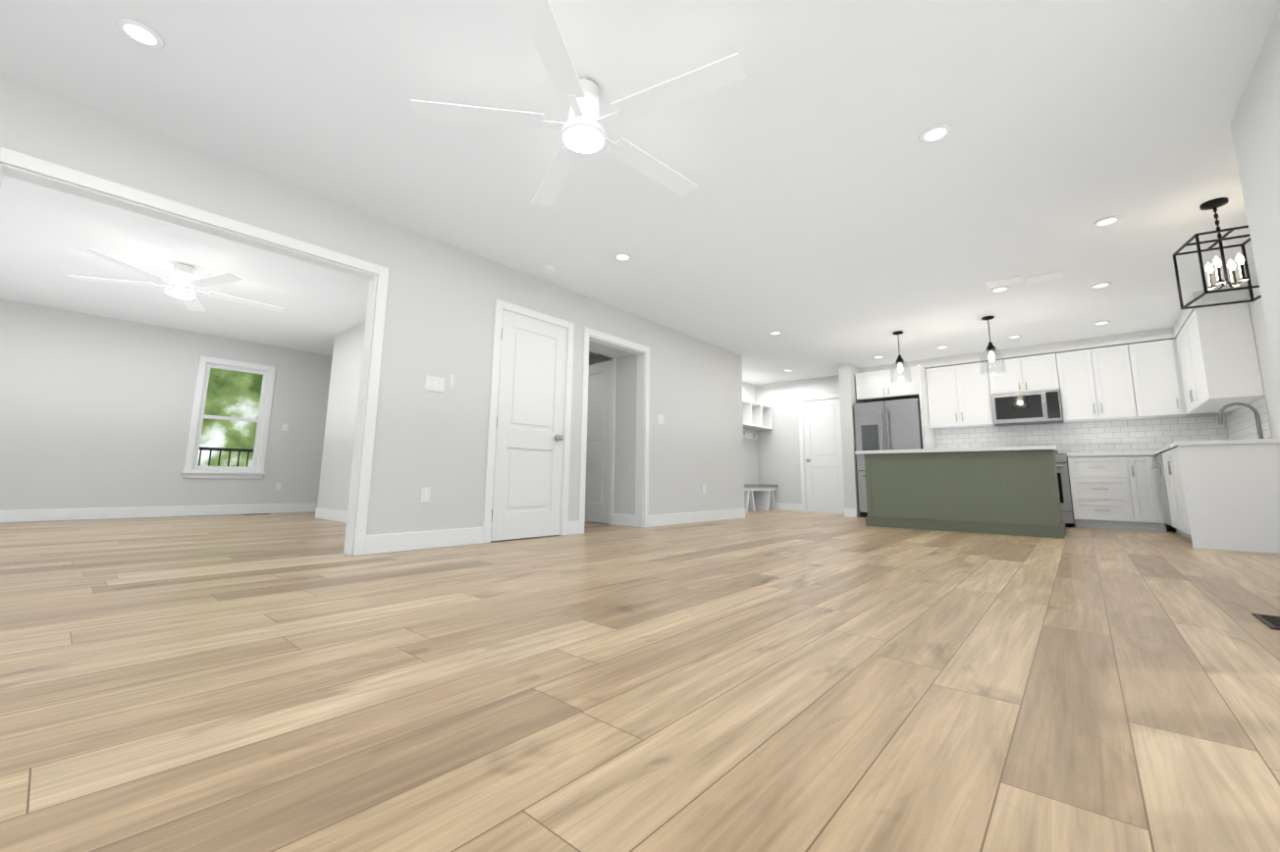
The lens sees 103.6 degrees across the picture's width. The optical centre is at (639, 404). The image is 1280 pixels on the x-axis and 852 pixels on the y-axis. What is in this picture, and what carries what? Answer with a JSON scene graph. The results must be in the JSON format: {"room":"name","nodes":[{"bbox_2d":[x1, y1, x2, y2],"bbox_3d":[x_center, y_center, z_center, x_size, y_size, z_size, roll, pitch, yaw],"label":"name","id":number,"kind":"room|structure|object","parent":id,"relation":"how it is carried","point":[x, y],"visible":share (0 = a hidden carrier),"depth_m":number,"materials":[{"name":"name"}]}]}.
{"room":"empty living room","nodes":[
{"label":"empty living room","id":0,"kind":"room"},
{"bbox_2d":[0,509,1279,851],"bbox_3d":[-0.852,1.268,4.761,10.670,0.060,12.450,-7,-11,40],"label":"floor","id":1,"kind":"structure","parent":0,"point":[775,680],"depth_m":1.28,"materials":[{"name":"brown wood"}]},
{"bbox_2d":[744,483,778,512],"bbox_3d":[1.799,1.654,8.918,0.416,0.488,2.020,-7,-11,40],"label":"bench","id":2,"kind":"object","parent":1,"relation":"on","point":[759,497],"visible":0.48,"depth_m":9.31,"materials":[{"name":"grey wood"}]},
{"bbox_2d":[853,398,922,517],"bbox_3d":[4.002,0.864,7.928,0.910,1.780,0.859,-7,-11,40],"label":"fridge","id":3,"kind":"object","parent":1,"relation":"on","point":[894,424],"visible":0.54,"depth_m":7.74,"materials":[{"name":"silver metal"}]},
{"bbox_2d":[858,449,1066,538],"bbox_3d":[3.788,1.026,6.004,1.884,0.884,0.844,-7,-11,40],"label":"kitchen island","id":4,"kind":"object","parent":1,"relation":"on","point":[1004,490],"depth_m":5.60,"materials":[{"name":"green wood"}]},
{"bbox_2d":[854,445,1058,453],"bbox_3d":[3.767,0.572,6.088,1.980,0.040,0.890,-7,-11,40],"label":"island countertop","id":5,"kind":"structure","parent":4,"relation":"on","point":[967,450],"depth_m":5.70,"materials":[{"name":"white stone"}]},
{"bbox_2d":[1055,452,1073,527],"bbox_3d":[5.336,1.129,6.832,0.762,0.960,0.688,-7,-11,40],"label":"range","id":6,"kind":"object","parent":1,"relation":"on","point":[1064,488],"visible":0.31,"depth_m":6.41,"materials":[{"name":"silver metal"}]},
{"bbox_2d":[1066,452,1161,532],"bbox_3d":[5.939,1.084,6.352,0.765,0.919,0.626,-7,-11,40],"label":"base cabinet","id":7,"kind":"object","parent":1,"relation":"on","point":[1110,490],"depth_m":6.13,"materials":[{"name":"white wood"}]},
{"bbox_2d":[1149,438,1279,553],"bbox_3d":[5.858,0.903,5.147,0.708,0.919,2.576,-7,-11,40],"label":"base cabinet","id":8,"kind":"object","parent":1,"relation":"on","point":[1224,495],"depth_m":4.27,"materials":[{"name":"white wood"}]},
{"bbox_2d":[1151,453,1172,526],"bbox_3d":[5.784,0.937,5.596,0.074,0.765,0.600,-7,-11,40],"label":"dishwasher","id":9,"kind":"object","parent":8,"relation":"in","point":[1164,497],"visible":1,"depth_m":5.54,"materials":[{"name":"silver metal"}]},
{"bbox_2d":[1218,402,1263,438],"bbox_3d":[5.689,0.180,4.781,0.275,0.399,0.112,-7,-11,40],"label":"gooseneck faucet","id":10,"kind":"object","parent":8,"relation":"on","point":[1256,416],"visible":0.92,"depth_m":4.73,"materials":[{"name":"silver metal"}]},
{"bbox_2d":[1251,613,1279,630],"bbox_3d":[2.510,0.851,1.964,0.115,0.008,0.290,-7,-11,40],"label":"floor vent","id":11,"kind":"object","parent":1,"relation":"in","point":[1271,621],"depth_m":2.00,"materials":[{"name":"brown metal"}]},
{"bbox_2d":[0,5,1279,548],"bbox_3d":[-0.770,0.023,4.888,10.490,2.440,12.090,-7,-11,40],"label":"wall","id":12,"kind":"structure","parent":0,"point":[94,410],"depth_m":5.68,"materials":[{"name":"white paint"}]},
{"bbox_2d":[192,363,267,471],"bbox_3d":[-5.734,0.194,7.072,0.060,1.452,0.692,-7,-11,40],"label":"room window","id":13,"kind":"structure","parent":12,"relation":"in","point":[258,420],"depth_m":7.05,"materials":[{"name":"white plastic"}]},
{"bbox_2d":[274,482,281,490],"bbox_3d":[-5.283,1.193,7.361,0.008,0.115,0.075,-7,-11,40],"label":"outlet","id":14,"kind":"object","parent":12,"relation":"attached to","point":[278,486],"depth_m":7.36,"materials":[{"name":"white plastic"}]},
{"bbox_2d":[281,423,288,430],"bbox_3d":[-5.274,0.332,7.490,0.008,0.115,0.075,-7,-11,40],"label":"light switch","id":15,"kind":"object","parent":12,"relation":"attached to","point":[285,426],"depth_m":7.49,"materials":[{"name":"white plastic"}]},
{"bbox_2d":[0,147,839,555],"bbox_3d":[-0.233,0.355,6.025,9.770,2.132,9.614,-7,-11,40],"label":"door frame","id":16,"kind":"structure","parent":12,"relation":"attached to","point":[334,261],"depth_m":3.70,"materials":[{"name":"white wood"}]},
{"bbox_2d":[420,486,430,502],"bbox_3d":[-1.629,0.684,3.827,0.008,0.115,0.075,-7,-11,40],"label":"outlet","id":17,"kind":"object","parent":12,"relation":"attached to","point":[425,493],"depth_m":3.82,"materials":[{"name":"white plastic"}]},
{"bbox_2d":[0,502,856,554],"bbox_3d":[-1.010,1.192,4.911,9.650,0.130,11.850,-7,-11,40],"label":"baseboard","id":18,"kind":"structure","parent":12,"relation":"attached to","point":[392,543],"depth_m":5.93,"materials":[{"name":"white wood"}]},
{"bbox_2d":[424,374,444,392],"bbox_3d":[-1.613,-0.165,3.962,0.008,0.115,0.160,-7,-11,40],"label":"light switch","id":19,"kind":"object","parent":12,"relation":"attached to","point":[434,383],"depth_m":3.96,"materials":[{"name":"white plastic"}]},
{"bbox_2d":[449,373,454,388],"bbox_3d":[-1.521,-0.188,4.072,0.008,0.120,0.030,-7,-11,40],"label":"light switch","id":20,"kind":"object","parent":12,"relation":"attached to","point":[452,375],"depth_m":4.07,"materials":[{"name":"white plastic"}]},
{"bbox_2d":[490,310,566,540],"bbox_3d":[-1.021,0.194,4.656,0.183,2.012,0.754,-7,-11,40],"label":"closet door","id":21,"kind":"structure","parent":12,"relation":"in","point":[526,491],"depth_m":4.62,"materials":[{"name":"white wood"}]},
{"bbox_2d":[585,360,611,523],"bbox_3d":[-0.645,0.473,6.497,0.884,2.012,0.183,-7,-12,43],"label":"open door leaf","id":22,"kind":"structure","parent":12,"relation":"in","point":[597,485],"depth_m":6.34,"materials":[{"name":"white wood"}]},
{"bbox_2d":[657,414,663,424],"bbox_3d":[0.251,0.174,6.091,0.008,0.115,0.120,-7,-11,40],"label":"light switch","id":23,"kind":"object","parent":12,"relation":"attached to","point":[660,416],"depth_m":6.09,"materials":[{"name":"white plastic"}]},
{"bbox_2d":[701,484,705,493],"bbox_3d":[0.844,1.114,6.654,0.008,0.115,0.075,-7,-11,40],"label":"outlet","id":24,"kind":"object","parent":12,"relation":"attached to","point":[703,486],"depth_m":6.65,"materials":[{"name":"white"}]},
{"bbox_2d":[742,399,772,439],"bbox_3d":[1.786,0.250,9.160,0.330,0.630,2.030,-7,-11,40],"label":"cubby shelf","id":25,"kind":"object","parent":12,"relation":"attached to","point":[757,416],"visible":0.35,"depth_m":9.59,"materials":[{"name":"white wood"}]},
{"bbox_2d":[802,398,845,512],"bbox_3d":[3.349,0.909,9.118,0.730,2.012,0.183,-7,-11,40],"label":"door","id":26,"kind":"structure","parent":12,"relation":"in","point":[825,486],"depth_m":9.11,"materials":[{"name":"white wood"}]},
{"bbox_2d":[855,366,926,402],"bbox_3d":[4.092,-0.300,8.184,0.930,0.440,0.635,-7,-11,40],"label":"upper cabinet","id":27,"kind":"object","parent":12,"relation":"attached to","point":[875,386],"depth_m":7.92,"materials":[{"name":"white wood"}]},
{"bbox_2d":[922,361,997,428],"bbox_3d":[4.889,-0.126,7.651,0.859,0.925,0.346,-7,-11,40],"label":"upper cabinet","id":28,"kind":"object","parent":12,"relation":"attached to","point":[957,396],"depth_m":7.53,"materials":[{"name":"white wood"}]},
{"bbox_2d":[993,353,1060,394],"bbox_3d":[5.464,-0.403,7.192,0.770,0.500,0.346,-7,-11,40],"label":"upper cabinet","id":29,"kind":"object","parent":12,"relation":"attached to","point":[1041,372],"depth_m":7.02,"materials":[{"name":"white wood"}]},
{"bbox_2d":[990,388,1063,426],"bbox_3d":[5.429,0.051,7.088,0.764,0.420,0.441,-7,-11,40],"label":"microwave","id":30,"kind":"object","parent":29,"relation":"attached to","point":[1029,407],"visible":1,"depth_m":6.95,"materials":[{"name":"silver metal"}]},
{"bbox_2d":[934,415,1228,453],"bbox_3d":[5.824,0.481,6.971,3.046,0.452,0.002,-7,-11,40],"label":"tile backsplash","id":31,"kind":"structure","parent":12,"relation":"attached to","point":[1152,435],"depth_m":6.73,"materials":[{"name":"white tile"}]},
{"bbox_2d":[1056,343,1146,423],"bbox_3d":[6.023,-0.259,6.680,0.827,0.925,0.346,-7,-11,40],"label":"upper cabinet","id":32,"kind":"object","parent":12,"relation":"attached to","point":[1137,381],"depth_m":6.51,"materials":[{"name":"white wood"}]},
{"bbox_2d":[1134,338,1188,419],"bbox_3d":[6.435,-0.307,6.326,0.497,0.925,0.346,-7,-11,40],"label":"upper cabinet","id":33,"kind":"object","parent":12,"relation":"attached to","point":[1163,395],"depth_m":6.16,"materials":[{"name":"white wood"}]},
{"bbox_2d":[1175,329,1236,414],"bbox_3d":[6.387,-0.407,5.664,0.346,0.924,0.764,-7,-11,40],"label":"upper cabinet","id":34,"kind":"object","parent":12,"relation":"attached to","point":[1187,385],"depth_m":5.85,"materials":[{"name":"white wood"}]},
{"bbox_2d":[1181,302,1264,408],"bbox_3d":[5.961,-0.484,5.177,0.346,0.924,0.767,-7,-11,40],"label":"upper cabinet","id":35,"kind":"object","parent":12,"relation":"attached to","point":[1218,358],"depth_m":4.92,"materials":[{"name":"white wood"}]},
{"bbox_2d":[1225,395,1272,439],"bbox_3d":[6.407,0.241,5.328,0.002,0.452,1.744,-7,-11,40],"label":"tile backsplash","id":36,"kind":"structure","parent":12,"relation":"attached to","point":[1241,423],"depth_m":5.24,"materials":[{"name":"white tile"}]},
{"bbox_2d":[0,0,1279,385],"bbox_3d":[-0.825,-1.215,5.132,10.670,0.080,12.450,-7,-11,40],"label":"ceiling","id":37,"kind":"structure","parent":0,"point":[828,214],"depth_m":3.02,"materials":[{"name":"white paint"}]},
{"bbox_2d":[114,17,164,49],"bbox_3d":[-2.185,-1.622,2.205,0.156,0.010,0.156,-7,-11,40],"label":"recessed light","id":38,"kind":"object","parent":37,"relation":"in","point":[140,33],"visible":1,"depth_m":2.20,"materials":[{"name":"white plastic"}]},
{"bbox_2d":[67,247,284,312],"bbox_3d":[-4.173,-1.130,4.672,1.539,0.297,1.481,-7,-11,40],"label":"ceiling fan","id":39,"kind":"object","parent":37,"relation":"hanging from","point":[183,283],"visible":1,"depth_m":4.55,"materials":[{"name":"white plastic"}]},
{"bbox_2d":[542,265,556,272],"bbox_3d":[-0.830,-1.237,4.612,0.124,0.030,0.124,-7,-11,40],"label":"smoke detector","id":40,"kind":"object","parent":37,"relation":"attached to","point":[549,269],"visible":1,"depth_m":4.58,"materials":[{"name":"white plastic"}]},
{"bbox_2d":[409,0,746,206],"bbox_3d":[-0.232,-1.414,2.484,1.534,0.297,1.503,-7,-11,40],"label":"ceiling fan","id":41,"kind":"object","parent":37,"relation":"hanging from","point":[583,131],"visible":1,"depth_m":2.35,"materials":[{"name":"white"}]},
{"bbox_2d":[613,253,631,261],"bbox_3d":[-0.152,-1.277,4.359,0.156,0.010,0.156,-7,-11,40],"label":"recessed light","id":42,"kind":"object","parent":37,"relation":"in","point":[621,256],"visible":1,"depth_m":4.35,"materials":[{"name":"white"}]},
{"bbox_2d":[769,330,781,334],"bbox_3d":[1.758,-0.930,6.541,0.156,0.010,0.156,-7,-11,40],"label":"recessed light","id":43,"kind":"object","parent":37,"relation":"in","point":[775,333],"visible":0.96,"depth_m":6.53,"materials":[{"name":"white"}]},
{"bbox_2d":[890,330,911,384],"bbox_3d":[3.305,-0.603,6.419,0.244,0.660,0.244,-7,-11,40],"label":"pendant light","id":44,"kind":"object","parent":37,"relation":"hanging from","point":[899,360],"visible":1,"depth_m":6.40,"materials":[{"name":"black metal"}]},
{"bbox_2d":[919,123,952,143],"bbox_3d":[1.629,-1.494,2.781,0.156,0.010,0.156,-7,-11,40],"label":"recessed light","id":45,"kind":"object","parent":37,"relation":"in","point":[935,133],"visible":1,"depth_m":2.77,"materials":[{"name":"white plastic"}]},
{"bbox_2d":[935,345,948,349],"bbox_3d":[4.280,-0.813,7.138,0.156,0.010,0.156,-7,-11,40],"label":"recessed light","id":46,"kind":"object","parent":37,"relation":"in","point":[942,346],"visible":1,"depth_m":7.11,"materials":[{"name":"white"}]},
{"bbox_2d":[979,316,1006,374],"bbox_3d":[4.031,-0.688,5.797,0.244,0.660,0.244,-7,-11,40],"label":"pendant light","id":47,"kind":"object","parent":37,"relation":"hanging from","point":[990,347],"visible":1,"depth_m":5.78,"materials":[{"name":"black metal"}]},
{"bbox_2d":[990,286,1010,292],"bbox_3d":[3.565,-1.142,4.992,0.156,0.010,0.156,-7,-11,40],"label":"recessed light","id":48,"kind":"object","parent":37,"relation":"in","point":[998,289],"visible":1,"depth_m":4.98,"materials":[{"name":"white plastic"}]},
{"bbox_2d":[986,275,1021,288],"bbox_3d":[3.472,-1.171,4.810,0.260,0.007,0.180,-7,-11,40],"label":"ceiling vent","id":49,"kind":"object","parent":37,"relation":"in","point":[1017,279],"depth_m":4.80,"materials":[{"name":"white metal"}]},
{"bbox_2d":[1007,334,1021,338],"bbox_3d":[4.901,-0.888,6.593,0.156,0.010,0.156,-7,-11,40],"label":"recessed light","id":50,"kind":"object","parent":37,"relation":"in","point":[1015,337],"visible":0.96,"depth_m":6.59,"materials":[{"name":"white"}]},
{"bbox_2d":[1026,269,1063,283],"bbox_3d":[3.765,-1.186,4.690,0.260,0.007,0.180,-7,-11,40],"label":"ceiling vent","id":51,"kind":"object","parent":37,"relation":"in","point":[1030,280],"depth_m":4.68,"materials":[{"name":"white metal"}]},
{"bbox_2d":[1090,281,1111,288],"bbox_3d":[4.447,-1.151,4.864,0.156,0.010,0.156,-7,-11,40],"label":"recessed light","id":52,"kind":"object","parent":37,"relation":"in","point":[1100,285],"visible":1,"depth_m":4.85,"materials":[{"name":"white plastic"}]},
{"bbox_2d":[1092,320,1110,324],"bbox_3d":[5.491,-0.971,5.996,0.156,0.010,0.156,-7,-11,40],"label":"recessed light","id":53,"kind":"object","parent":37,"relation":"in","point":[1101,322],"visible":0.98,"depth_m":5.99,"materials":[{"name":"white plastic"}]},
{"bbox_2d":[1092,215,1121,226],"bbox_3d":[3.413,-1.339,3.684,0.156,0.010,0.156,-7,-11,40],"label":"recessed light","id":54,"kind":"object","parent":37,"relation":"in","point":[1106,221],"visible":1,"depth_m":3.68,"materials":[{"name":"white plastic"}]},
{"bbox_2d":[1172,197,1261,309],"bbox_3d":[3.903,-1.042,3.382,0.352,0.676,0.352,-4,-10,29],"label":"lantern chandelier","id":55,"kind":"object","parent":37,"relation":"hanging from","point":[1214,205],"visible":1,"depth_m":3.38,"materials":[{"name":"black metal"}]},
{"label":"outside","id":56,"kind":"structure","parent":0,"visible":0},
{"bbox_2d":[198,446,253,466],"bbox_3d":[-2.175,0.646,3.442,14.690,1.250,6.000,-7,-11,40],"label":"railing","id":57,"kind":"object","parent":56,"point":[248,451],"depth_m":8.70,"materials":[{"name":"black metal"}]},
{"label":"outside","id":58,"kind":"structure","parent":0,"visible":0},
{"bbox_2d":[196,368,263,471],"bbox_3d":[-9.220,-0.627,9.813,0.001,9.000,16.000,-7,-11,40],"label":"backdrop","id":59,"kind":"structure","parent":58,"point":[220,433],"depth_m":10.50,"materials":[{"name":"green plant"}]}
]}

